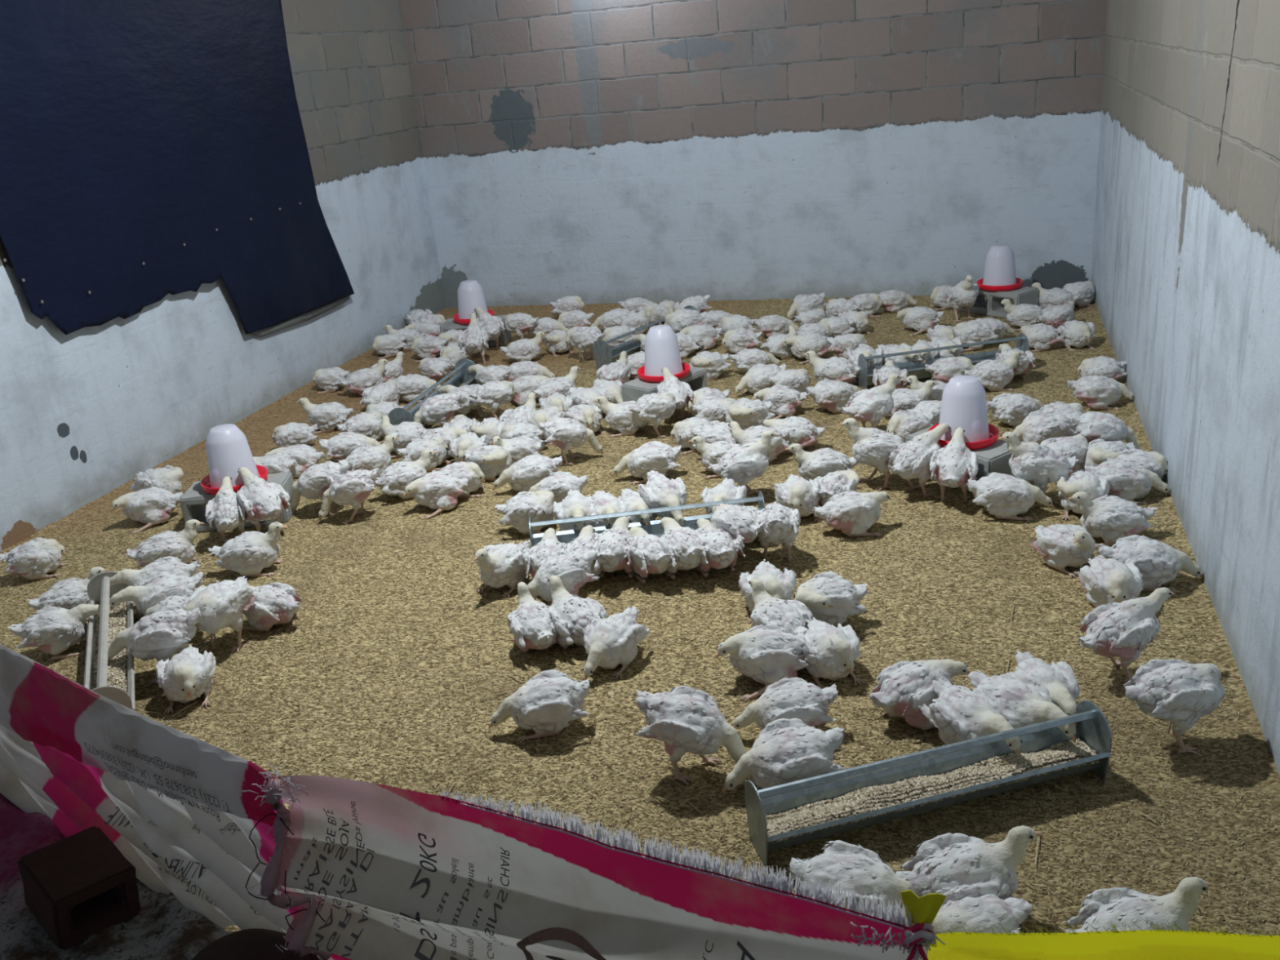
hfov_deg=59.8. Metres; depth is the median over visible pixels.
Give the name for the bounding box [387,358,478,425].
trough
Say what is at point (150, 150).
plastic sheet
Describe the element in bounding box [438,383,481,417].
chicken
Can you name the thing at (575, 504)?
chicken
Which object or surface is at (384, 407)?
chicken
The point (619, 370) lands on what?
chicken
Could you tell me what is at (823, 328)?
chicken
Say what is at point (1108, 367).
chicken
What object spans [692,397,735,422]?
chicken
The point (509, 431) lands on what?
chicken
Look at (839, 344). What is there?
chicken
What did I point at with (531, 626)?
chicken
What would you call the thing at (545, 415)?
chicken
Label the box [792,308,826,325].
chicken
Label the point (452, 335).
chicken
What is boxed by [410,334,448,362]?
chicken
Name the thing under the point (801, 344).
chicken
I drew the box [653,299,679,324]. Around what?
chicken
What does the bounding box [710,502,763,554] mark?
chicken
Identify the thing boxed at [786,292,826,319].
chicken
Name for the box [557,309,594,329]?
chicken
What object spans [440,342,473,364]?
chicken
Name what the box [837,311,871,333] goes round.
chicken
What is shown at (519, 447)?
chicken
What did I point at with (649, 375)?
tray
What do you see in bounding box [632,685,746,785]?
chicken
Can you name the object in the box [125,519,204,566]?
chicken
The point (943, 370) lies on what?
chicken
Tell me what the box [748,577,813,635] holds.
chicken
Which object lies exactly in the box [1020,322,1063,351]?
chicken
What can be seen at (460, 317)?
tray
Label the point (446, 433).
chicken
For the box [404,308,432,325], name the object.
chicken
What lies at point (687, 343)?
chicken
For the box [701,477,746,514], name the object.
chicken
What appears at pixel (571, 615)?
chicken
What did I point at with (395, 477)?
chicken
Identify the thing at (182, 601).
chicken
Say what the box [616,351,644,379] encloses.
chicken
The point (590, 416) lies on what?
chicken
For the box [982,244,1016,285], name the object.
jar
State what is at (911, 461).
chicken
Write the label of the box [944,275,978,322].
chicken
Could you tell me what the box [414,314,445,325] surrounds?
chicken
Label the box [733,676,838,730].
chicken
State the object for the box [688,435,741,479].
chicken
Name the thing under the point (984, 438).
tray
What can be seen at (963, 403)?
jar
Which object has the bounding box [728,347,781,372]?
chicken
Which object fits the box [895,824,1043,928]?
chicken
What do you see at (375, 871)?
sack
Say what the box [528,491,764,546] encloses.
trough
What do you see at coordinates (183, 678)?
chicken
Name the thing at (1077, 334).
chicken
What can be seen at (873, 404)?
chicken
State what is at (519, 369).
chicken
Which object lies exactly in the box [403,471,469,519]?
chicken
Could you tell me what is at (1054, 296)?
chicken
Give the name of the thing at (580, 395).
chicken
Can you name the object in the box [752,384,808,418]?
chicken
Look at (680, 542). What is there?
chicken
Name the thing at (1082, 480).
chicken
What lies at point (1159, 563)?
chicken
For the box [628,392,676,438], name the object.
chicken
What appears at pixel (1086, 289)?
chicken
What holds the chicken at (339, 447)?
on the floor at (1248, 719)
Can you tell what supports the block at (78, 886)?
on the floor at (164, 929)
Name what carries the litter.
on the floor at (1248, 719)
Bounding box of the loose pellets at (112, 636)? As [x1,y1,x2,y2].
[92,601,126,691]
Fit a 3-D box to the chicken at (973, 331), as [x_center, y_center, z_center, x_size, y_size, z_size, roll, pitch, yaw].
[1.769,-0.770,5.873,0.237,0.148,0.175,-5,21,2]
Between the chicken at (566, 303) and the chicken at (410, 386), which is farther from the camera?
the chicken at (566, 303)
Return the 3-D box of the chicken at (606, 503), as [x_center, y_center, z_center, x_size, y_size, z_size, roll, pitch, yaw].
[-0.115,0.142,3.980,0.171,0.157,0.305,-9,21,-9]
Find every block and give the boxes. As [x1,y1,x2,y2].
[17,826,141,951]
[179,471,297,532]
[439,314,511,346]
[621,365,706,409]
[905,426,1014,490]
[960,282,1039,318]
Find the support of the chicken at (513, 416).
on the floor at (1248, 719)
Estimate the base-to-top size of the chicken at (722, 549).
0.151 m
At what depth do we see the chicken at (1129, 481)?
3.87 m
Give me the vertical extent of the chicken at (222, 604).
0.216 m
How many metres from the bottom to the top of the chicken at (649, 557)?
0.149 m
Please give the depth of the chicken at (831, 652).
2.97 m
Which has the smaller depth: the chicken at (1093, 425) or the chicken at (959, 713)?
the chicken at (959, 713)
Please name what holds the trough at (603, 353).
on the floor at (1248, 719)
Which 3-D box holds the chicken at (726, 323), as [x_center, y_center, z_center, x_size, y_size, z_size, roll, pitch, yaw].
[0.571,-0.889,6.473,0.227,0.142,0.171,-6,21,-2]
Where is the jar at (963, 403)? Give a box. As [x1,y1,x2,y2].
[938,374,990,442]
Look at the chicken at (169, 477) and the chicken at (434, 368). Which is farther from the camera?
the chicken at (434, 368)
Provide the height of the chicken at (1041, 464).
0.277 m
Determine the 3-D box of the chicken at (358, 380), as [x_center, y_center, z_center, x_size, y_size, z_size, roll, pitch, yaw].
[-1.500,-0.557,6.086,0.300,0.182,0.184,-12,22,-17]
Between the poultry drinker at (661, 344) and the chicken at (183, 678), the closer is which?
the chicken at (183, 678)
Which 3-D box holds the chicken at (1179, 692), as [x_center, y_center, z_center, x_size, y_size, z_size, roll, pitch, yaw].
[1.240,0.526,2.591,0.248,0.207,0.164,-7,21,-3]
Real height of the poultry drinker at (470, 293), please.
0.242 m
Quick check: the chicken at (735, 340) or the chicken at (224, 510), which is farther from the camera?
the chicken at (735, 340)
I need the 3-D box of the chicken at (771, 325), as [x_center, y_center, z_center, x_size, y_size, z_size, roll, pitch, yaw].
[0.786,-0.893,6.451,0.268,0.136,0.162,-5,21,2]
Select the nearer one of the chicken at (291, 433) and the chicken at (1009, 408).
the chicken at (1009, 408)
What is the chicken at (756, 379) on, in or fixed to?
on the floor at (1248, 719)
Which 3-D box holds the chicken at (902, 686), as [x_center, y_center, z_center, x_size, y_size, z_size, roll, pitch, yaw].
[0.708,0.532,2.807,0.280,0.141,0.182,-9,21,-9]
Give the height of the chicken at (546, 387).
0.176 m
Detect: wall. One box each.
[0,0,445,551]
[399,0,1107,307]
[1090,0,1279,775]
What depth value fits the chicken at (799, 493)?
3.98 m
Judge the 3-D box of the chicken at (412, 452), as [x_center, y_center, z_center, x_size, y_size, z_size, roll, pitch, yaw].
[-0.948,-0.113,4.871,0.228,0.135,0.170,-8,21,-8]
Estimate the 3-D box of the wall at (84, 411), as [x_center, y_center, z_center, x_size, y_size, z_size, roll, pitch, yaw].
[-2.794,-1.061,3.651,0.200,3.500,8.600,1,22,17]
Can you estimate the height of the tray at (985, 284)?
0.036 m
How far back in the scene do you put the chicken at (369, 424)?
5.23 m
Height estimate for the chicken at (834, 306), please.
0.148 m
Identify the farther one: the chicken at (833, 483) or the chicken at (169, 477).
the chicken at (169, 477)
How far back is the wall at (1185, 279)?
3.31 m
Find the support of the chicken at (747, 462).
on the floor at (1248, 719)
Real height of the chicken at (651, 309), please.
0.136 m
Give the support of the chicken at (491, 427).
on the floor at (1248, 719)
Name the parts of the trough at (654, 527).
plate, plate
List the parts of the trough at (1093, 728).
plate, plate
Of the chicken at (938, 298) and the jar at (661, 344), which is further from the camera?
the chicken at (938, 298)
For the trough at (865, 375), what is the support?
on the floor at (1248, 719)
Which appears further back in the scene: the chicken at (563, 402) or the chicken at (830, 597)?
the chicken at (563, 402)
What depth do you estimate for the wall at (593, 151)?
6.99 m
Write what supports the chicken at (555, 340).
on the floor at (1248, 719)
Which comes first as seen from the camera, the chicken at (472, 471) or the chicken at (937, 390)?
the chicken at (472, 471)
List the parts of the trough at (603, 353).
plate, plate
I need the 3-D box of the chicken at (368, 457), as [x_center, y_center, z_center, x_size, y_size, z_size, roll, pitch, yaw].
[-1.170,-0.095,4.829,0.279,0.170,0.175,-12,22,-17]
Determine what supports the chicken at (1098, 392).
on the floor at (1248, 719)
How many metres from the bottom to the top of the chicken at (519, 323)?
0.196 m
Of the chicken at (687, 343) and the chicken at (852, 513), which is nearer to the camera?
the chicken at (852, 513)
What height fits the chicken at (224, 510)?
0.226 m
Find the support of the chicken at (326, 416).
on the floor at (1248, 719)
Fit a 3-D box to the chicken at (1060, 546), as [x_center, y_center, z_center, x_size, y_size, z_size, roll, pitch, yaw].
[1.335,0.192,3.497,0.166,0.157,0.224,-17,24,-27]
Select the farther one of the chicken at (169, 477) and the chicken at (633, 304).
the chicken at (633, 304)
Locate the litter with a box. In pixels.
[0,302,1279,935]
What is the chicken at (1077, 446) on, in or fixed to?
on the floor at (1248, 719)
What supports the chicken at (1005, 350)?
on the floor at (1248, 719)
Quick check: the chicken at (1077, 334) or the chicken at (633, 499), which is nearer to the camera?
the chicken at (633, 499)
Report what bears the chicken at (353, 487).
on the floor at (1248, 719)
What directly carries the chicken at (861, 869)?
on the floor at (1248, 719)
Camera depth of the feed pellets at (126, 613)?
3.34 m
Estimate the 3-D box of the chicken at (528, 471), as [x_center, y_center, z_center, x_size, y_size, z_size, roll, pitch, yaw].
[-0.454,-0.024,4.503,0.297,0.147,0.175,-8,21,-8]
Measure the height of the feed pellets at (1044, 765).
0.025 m
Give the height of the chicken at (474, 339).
0.282 m
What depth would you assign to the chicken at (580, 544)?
3.66 m
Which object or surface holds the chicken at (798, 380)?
on the floor at (1248, 719)
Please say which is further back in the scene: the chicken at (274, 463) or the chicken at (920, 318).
the chicken at (920, 318)
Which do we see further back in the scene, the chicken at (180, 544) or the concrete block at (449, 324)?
the concrete block at (449, 324)
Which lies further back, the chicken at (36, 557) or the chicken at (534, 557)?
the chicken at (36, 557)
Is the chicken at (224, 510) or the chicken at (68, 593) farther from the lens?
the chicken at (224, 510)
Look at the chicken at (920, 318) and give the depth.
6.25 m
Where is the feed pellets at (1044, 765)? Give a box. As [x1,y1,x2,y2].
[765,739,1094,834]
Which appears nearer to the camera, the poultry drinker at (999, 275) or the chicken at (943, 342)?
the chicken at (943, 342)
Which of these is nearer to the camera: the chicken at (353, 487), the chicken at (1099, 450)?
the chicken at (1099, 450)
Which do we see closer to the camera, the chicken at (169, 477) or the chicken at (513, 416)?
the chicken at (169, 477)
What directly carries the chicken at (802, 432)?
on the floor at (1248, 719)
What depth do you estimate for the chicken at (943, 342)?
5.52 m
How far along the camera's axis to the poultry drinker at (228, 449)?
4.36 m
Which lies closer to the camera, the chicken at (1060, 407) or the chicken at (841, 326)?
the chicken at (1060, 407)
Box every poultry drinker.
[200,423,267,494]
[452,280,493,324]
[636,324,690,382]
[928,374,999,449]
[976,244,1022,291]
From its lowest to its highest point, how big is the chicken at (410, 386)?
0.144 m
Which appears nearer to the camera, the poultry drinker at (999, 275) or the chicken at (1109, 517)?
the chicken at (1109, 517)
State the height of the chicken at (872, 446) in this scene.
0.278 m
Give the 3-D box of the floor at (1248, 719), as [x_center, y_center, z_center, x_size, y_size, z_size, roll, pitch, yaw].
[-0.498,0.429,3.570,4.306,0.060,8.600,1,22,17]
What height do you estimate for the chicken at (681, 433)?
0.134 m
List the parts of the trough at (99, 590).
plate, plate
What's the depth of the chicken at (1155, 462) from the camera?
3.95 m
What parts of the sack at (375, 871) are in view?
hem cord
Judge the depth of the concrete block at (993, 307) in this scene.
6.45 m
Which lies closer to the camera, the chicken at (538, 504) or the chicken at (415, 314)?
the chicken at (538, 504)
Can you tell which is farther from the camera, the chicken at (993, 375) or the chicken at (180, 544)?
the chicken at (993, 375)
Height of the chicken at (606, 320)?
0.144 m
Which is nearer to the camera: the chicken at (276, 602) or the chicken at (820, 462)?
the chicken at (276, 602)
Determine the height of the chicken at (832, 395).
0.142 m
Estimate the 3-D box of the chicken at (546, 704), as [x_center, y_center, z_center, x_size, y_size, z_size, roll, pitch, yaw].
[-0.260,0.583,2.908,0.273,0.135,0.173,-3,21,7]
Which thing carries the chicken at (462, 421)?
on the floor at (1248, 719)
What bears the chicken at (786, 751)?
on the floor at (1248, 719)
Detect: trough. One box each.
[83,571,134,710]
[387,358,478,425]
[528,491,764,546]
[592,305,698,370]
[744,700,1111,866]
[857,333,1029,389]
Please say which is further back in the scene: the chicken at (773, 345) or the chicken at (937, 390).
the chicken at (773, 345)
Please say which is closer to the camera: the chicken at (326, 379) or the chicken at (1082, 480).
the chicken at (1082, 480)
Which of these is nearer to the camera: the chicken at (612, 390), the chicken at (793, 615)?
the chicken at (793, 615)
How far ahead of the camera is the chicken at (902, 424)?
4.57 m
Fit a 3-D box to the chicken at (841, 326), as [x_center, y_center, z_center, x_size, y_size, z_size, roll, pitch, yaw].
[1.099,-0.852,6.263,0.233,0.138,0.174,-8,21,-8]
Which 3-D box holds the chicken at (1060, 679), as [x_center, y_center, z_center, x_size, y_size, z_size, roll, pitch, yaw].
[0.991,0.534,2.715,0.167,0.150,0.292,-7,21,-5]
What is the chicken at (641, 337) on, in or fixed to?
on the floor at (1248, 719)
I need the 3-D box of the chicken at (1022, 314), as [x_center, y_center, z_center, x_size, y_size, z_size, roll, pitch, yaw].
[2.127,-0.927,6.146,0.271,0.178,0.162,-5,21,2]
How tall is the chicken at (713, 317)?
0.138 m
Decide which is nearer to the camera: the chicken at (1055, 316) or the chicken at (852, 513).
the chicken at (852, 513)
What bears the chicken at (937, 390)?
on the floor at (1248, 719)
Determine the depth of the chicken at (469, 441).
4.78 m
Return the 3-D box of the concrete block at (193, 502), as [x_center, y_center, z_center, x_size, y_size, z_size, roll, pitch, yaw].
[-1.611,0.089,4.490,0.403,0.154,0.204,-6,21,-2]
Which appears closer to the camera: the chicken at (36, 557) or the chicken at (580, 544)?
the chicken at (580, 544)
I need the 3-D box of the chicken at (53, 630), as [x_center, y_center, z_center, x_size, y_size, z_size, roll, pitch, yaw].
[-1.842,0.481,3.548,0.291,0.149,0.166,-12,22,-17]
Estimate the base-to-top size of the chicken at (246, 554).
0.187 m
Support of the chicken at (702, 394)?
on the floor at (1248, 719)
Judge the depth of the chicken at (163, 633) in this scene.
3.28 m
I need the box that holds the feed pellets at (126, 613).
[93,600,127,692]
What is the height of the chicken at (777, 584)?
0.142 m
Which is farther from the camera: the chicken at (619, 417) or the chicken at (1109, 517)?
the chicken at (619, 417)
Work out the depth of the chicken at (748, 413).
4.90 m
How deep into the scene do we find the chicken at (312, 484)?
4.42 m
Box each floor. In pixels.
[0,295,1279,935]
[0,792,228,959]
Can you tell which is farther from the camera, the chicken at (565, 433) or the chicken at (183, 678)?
the chicken at (565, 433)
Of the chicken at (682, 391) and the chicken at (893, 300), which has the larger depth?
the chicken at (893, 300)
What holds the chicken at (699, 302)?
on the floor at (1248, 719)
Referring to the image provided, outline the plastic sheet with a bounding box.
[0,0,354,337]
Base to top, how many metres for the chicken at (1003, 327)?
0.130 m
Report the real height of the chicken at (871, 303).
0.139 m
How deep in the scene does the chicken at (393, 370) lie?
6.20 m
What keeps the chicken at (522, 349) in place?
on the floor at (1248, 719)
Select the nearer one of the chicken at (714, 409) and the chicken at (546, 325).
the chicken at (714, 409)
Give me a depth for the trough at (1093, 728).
2.45 m
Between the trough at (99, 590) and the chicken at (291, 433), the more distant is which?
the chicken at (291, 433)
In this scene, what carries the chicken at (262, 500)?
on the floor at (1248, 719)
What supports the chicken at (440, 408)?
on the floor at (1248, 719)
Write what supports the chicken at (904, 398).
on the floor at (1248, 719)
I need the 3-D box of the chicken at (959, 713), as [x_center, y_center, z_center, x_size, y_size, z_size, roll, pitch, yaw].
[0.792,0.585,2.625,0.178,0.154,0.304,-13,22,-19]
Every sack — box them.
[0,644,319,958]
[241,762,945,959]
[900,889,1279,959]
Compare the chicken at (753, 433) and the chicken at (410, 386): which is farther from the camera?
the chicken at (410, 386)
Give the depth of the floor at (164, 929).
2.33 m
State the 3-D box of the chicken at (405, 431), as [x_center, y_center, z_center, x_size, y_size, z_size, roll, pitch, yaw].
[-1.062,-0.206,5.084,0.246,0.173,0.182,-5,21,2]
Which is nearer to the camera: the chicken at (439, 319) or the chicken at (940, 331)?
the chicken at (940, 331)
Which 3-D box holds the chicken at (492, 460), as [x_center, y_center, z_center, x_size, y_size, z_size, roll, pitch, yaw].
[-0.644,-0.080,4.703,0.213,0.140,0.174,3,23,20]
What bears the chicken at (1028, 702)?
on the floor at (1248, 719)
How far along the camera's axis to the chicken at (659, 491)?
3.94 m
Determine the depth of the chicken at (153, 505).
4.50 m
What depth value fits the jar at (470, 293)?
6.81 m
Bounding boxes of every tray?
[200,465,267,494]
[452,309,493,324]
[636,362,690,382]
[928,423,999,449]
[976,277,1022,291]
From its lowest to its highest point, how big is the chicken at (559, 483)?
0.131 m
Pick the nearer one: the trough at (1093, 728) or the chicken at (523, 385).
the trough at (1093, 728)
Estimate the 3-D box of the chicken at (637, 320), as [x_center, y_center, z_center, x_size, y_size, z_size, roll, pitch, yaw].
[-0.050,-0.948,6.774,0.237,0.147,0.181,-8,21,-8]
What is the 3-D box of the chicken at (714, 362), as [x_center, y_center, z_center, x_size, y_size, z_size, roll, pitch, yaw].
[0.363,-0.598,5.785,0.223,0.144,0.182,-12,22,-17]
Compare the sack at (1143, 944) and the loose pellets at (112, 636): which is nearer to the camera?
the sack at (1143, 944)
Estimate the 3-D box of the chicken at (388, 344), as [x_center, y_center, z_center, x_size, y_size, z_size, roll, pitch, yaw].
[-1.539,-0.835,6.859,0.228,0.135,0.170,-12,22,-17]
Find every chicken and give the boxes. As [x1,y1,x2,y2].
[0,537,67,580]
[7,604,109,660]
[27,566,109,621]
[107,604,201,685]
[109,555,199,619]
[109,572,204,617]
[110,486,184,534]
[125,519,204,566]
[129,465,183,493]
[140,593,192,618]
[155,644,215,715]
[184,575,258,653]
[204,475,246,542]
[208,521,288,577]
[235,466,290,532]
[241,582,302,631]
[253,453,298,474]
[265,444,325,478]
[271,422,318,447]
[290,461,351,515]
[295,397,355,434]
[312,366,351,393]
[318,431,380,460]
[318,468,379,524]
[336,412,384,443]
[337,358,391,395]
[337,434,399,477]
[360,379,405,408]
[364,400,404,415]
[369,351,405,382]
[372,333,407,359]
[375,448,437,499]
[380,415,431,457]
[382,324,426,351]
[388,373,440,403]
[395,437,448,471]
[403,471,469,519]
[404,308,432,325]
[404,320,440,336]
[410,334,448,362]
[411,426,468,464]
[413,390,462,426]
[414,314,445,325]
[417,356,454,381]
[431,462,485,497]
[438,328,462,346]
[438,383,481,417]
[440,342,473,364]
[442,414,476,432]
[448,431,488,462]
[457,312,488,364]
[464,444,511,480]
[467,364,513,385]
[468,380,516,420]
[469,417,506,444]
[473,540,529,598]
[474,306,505,350]
[488,669,591,743]
[491,435,545,464]
[492,453,562,496]
[494,490,554,535]
[498,392,537,425]
[499,330,546,363]
[499,422,544,442]
[503,312,538,339]
[506,360,555,380]
[506,582,557,653]
[511,374,551,407]
[521,528,570,578]
[525,404,565,444]
[527,316,568,340]
[527,548,599,601]
[528,471,588,504]
[531,365,582,399]
[537,417,603,465]
[538,391,573,413]
[543,329,575,357]
[546,574,608,648]
[550,295,584,315]
[552,488,599,533]
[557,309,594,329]
[558,524,601,581]
[564,325,606,362]
[565,404,606,435]
[568,386,606,415]
[582,605,649,679]
[587,515,639,577]
[590,490,627,527]
[591,307,635,331]
[591,377,622,404]
[592,395,648,438]
[595,351,631,383]
[602,325,635,347]
[611,440,682,485]
[613,311,649,335]
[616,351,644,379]
[618,297,653,312]
[621,487,656,527]
[627,526,671,583]
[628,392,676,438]
[632,333,646,351]
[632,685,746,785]
[637,302,660,324]
[637,470,687,527]
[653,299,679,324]
[656,367,693,422]
[657,516,708,578]
[664,308,706,333]
[671,417,719,455]
[674,294,711,313]
[675,332,701,359]
[680,324,722,355]
[685,386,730,417]
[688,351,731,381]
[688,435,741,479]
[690,422,737,448]
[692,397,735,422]
[695,518,745,577]
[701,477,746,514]
[702,310,733,334]
[708,430,778,502]
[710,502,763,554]
[714,622,808,702]
[718,314,756,338]
[721,327,763,355]
[722,718,844,795]
[724,397,775,430]
[727,421,790,462]
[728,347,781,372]
[733,363,786,398]
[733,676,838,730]
[738,559,796,625]
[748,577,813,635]
[751,502,800,561]
[752,314,799,337]
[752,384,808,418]
[759,324,797,359]
[761,416,825,453]
[768,368,810,397]
[773,474,821,522]
[781,331,832,364]
[784,442,858,480]
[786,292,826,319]
[787,840,919,914]
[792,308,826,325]
[794,571,869,627]
[795,617,863,688]
[796,321,832,337]
[802,350,859,382]
[805,379,860,413]
[812,490,891,537]
[815,469,860,506]
[819,316,855,337]
[825,297,862,317]
[826,333,867,359]
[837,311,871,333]
[838,417,904,490]
[840,373,902,427]
[846,343,883,384]
[849,293,882,317]
[869,658,970,729]
[872,360,907,389]
[876,289,916,312]
[877,342,919,364]
[886,409,935,442]
[887,423,950,497]
[888,379,938,415]
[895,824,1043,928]
[897,306,943,336]
[903,375,947,400]
[906,400,942,425]
[907,339,939,363]
[917,677,1022,756]
[924,355,973,382]
[925,323,957,342]
[927,336,963,358]
[928,426,977,502]
[929,284,953,311]
[931,884,1032,933]
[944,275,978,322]
[954,320,999,351]
[962,351,1024,391]
[966,472,1054,522]
[968,670,1077,743]
[974,317,1014,343]
[986,392,1044,428]
[995,343,1035,379]
[997,431,1078,506]
[1000,298,1042,331]
[1002,650,1079,725]
[1013,409,1078,444]
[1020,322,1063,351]
[1028,524,1095,577]
[1031,282,1079,309]
[1031,401,1084,431]
[1035,303,1075,328]
[1040,434,1088,477]
[1055,469,1109,520]
[1057,320,1095,351]
[1062,280,1095,307]
[1064,875,1213,933]
[1066,374,1134,409]
[1067,491,1158,547]
[1070,410,1141,449]
[1074,555,1143,608]
[1077,355,1127,379]
[1078,587,1174,682]
[1082,438,1137,469]
[1084,459,1170,504]
[1096,534,1203,592]
[1106,448,1168,490]
[1123,657,1226,754]
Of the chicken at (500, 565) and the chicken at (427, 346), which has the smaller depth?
the chicken at (500, 565)
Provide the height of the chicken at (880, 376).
0.150 m
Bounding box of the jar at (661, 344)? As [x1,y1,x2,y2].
[644,324,684,376]
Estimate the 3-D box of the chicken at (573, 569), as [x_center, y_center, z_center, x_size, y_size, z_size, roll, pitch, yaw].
[-0.253,0.330,3.476,0.272,0.200,0.160,-11,22,-15]
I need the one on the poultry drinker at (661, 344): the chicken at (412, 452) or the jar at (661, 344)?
the jar at (661, 344)
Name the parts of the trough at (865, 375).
plate, plate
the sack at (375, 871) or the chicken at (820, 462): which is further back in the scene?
the chicken at (820, 462)
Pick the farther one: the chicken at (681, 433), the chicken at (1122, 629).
the chicken at (681, 433)
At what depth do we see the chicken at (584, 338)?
6.25 m
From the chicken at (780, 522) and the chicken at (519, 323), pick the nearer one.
the chicken at (780, 522)
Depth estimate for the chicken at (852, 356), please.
5.48 m
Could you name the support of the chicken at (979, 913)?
on the floor at (1248, 719)
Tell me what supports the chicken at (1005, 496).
on the floor at (1248, 719)
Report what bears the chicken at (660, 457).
on the floor at (1248, 719)
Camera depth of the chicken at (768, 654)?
2.98 m
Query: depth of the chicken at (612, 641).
3.13 m
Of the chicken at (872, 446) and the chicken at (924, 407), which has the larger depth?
the chicken at (924, 407)
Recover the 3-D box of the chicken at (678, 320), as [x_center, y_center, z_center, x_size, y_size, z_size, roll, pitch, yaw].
[0.274,-0.883,6.434,0.257,0.216,0.173,-12,22,-17]
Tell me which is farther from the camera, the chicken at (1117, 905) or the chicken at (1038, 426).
the chicken at (1038, 426)
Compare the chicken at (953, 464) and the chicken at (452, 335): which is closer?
the chicken at (953, 464)
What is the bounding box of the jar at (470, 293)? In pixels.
[457,280,488,319]
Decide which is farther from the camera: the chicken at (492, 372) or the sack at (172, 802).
the chicken at (492, 372)
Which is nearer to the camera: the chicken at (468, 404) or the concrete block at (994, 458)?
the concrete block at (994, 458)
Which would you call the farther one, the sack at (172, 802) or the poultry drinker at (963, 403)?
the poultry drinker at (963, 403)
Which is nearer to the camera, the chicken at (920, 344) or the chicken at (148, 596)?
the chicken at (148, 596)
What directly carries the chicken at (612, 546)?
on the floor at (1248, 719)
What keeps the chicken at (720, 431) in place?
on the floor at (1248, 719)
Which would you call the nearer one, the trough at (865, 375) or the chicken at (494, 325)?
the trough at (865, 375)
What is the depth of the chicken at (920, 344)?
5.50 m
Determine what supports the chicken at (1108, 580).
on the floor at (1248, 719)
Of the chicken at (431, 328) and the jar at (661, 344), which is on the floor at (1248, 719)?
the chicken at (431, 328)
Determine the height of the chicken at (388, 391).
0.142 m
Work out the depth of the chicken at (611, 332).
6.48 m
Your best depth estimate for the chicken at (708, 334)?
6.30 m
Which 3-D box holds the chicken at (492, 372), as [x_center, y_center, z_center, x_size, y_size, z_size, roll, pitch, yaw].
[-0.792,-0.535,5.896,0.293,0.151,0.164,8,25,31]
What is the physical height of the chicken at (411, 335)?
0.167 m
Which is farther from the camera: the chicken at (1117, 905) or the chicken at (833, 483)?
the chicken at (833, 483)
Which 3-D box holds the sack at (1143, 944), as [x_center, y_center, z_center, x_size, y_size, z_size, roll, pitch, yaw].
[0.725,0.800,1.484,0.737,0.582,0.040,1,22,17]
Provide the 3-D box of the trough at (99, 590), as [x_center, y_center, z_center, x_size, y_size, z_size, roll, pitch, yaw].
[-1.605,0.511,3.369,0.136,0.174,0.836,-14,23,-20]
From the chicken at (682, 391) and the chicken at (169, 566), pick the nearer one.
the chicken at (169, 566)
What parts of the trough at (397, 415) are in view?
plate, plate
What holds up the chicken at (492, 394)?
on the floor at (1248, 719)
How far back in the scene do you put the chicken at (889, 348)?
5.49 m
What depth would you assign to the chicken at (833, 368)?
5.42 m
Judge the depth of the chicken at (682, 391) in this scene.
5.11 m
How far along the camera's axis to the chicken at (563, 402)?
5.26 m
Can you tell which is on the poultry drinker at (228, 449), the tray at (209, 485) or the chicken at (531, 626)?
the tray at (209, 485)

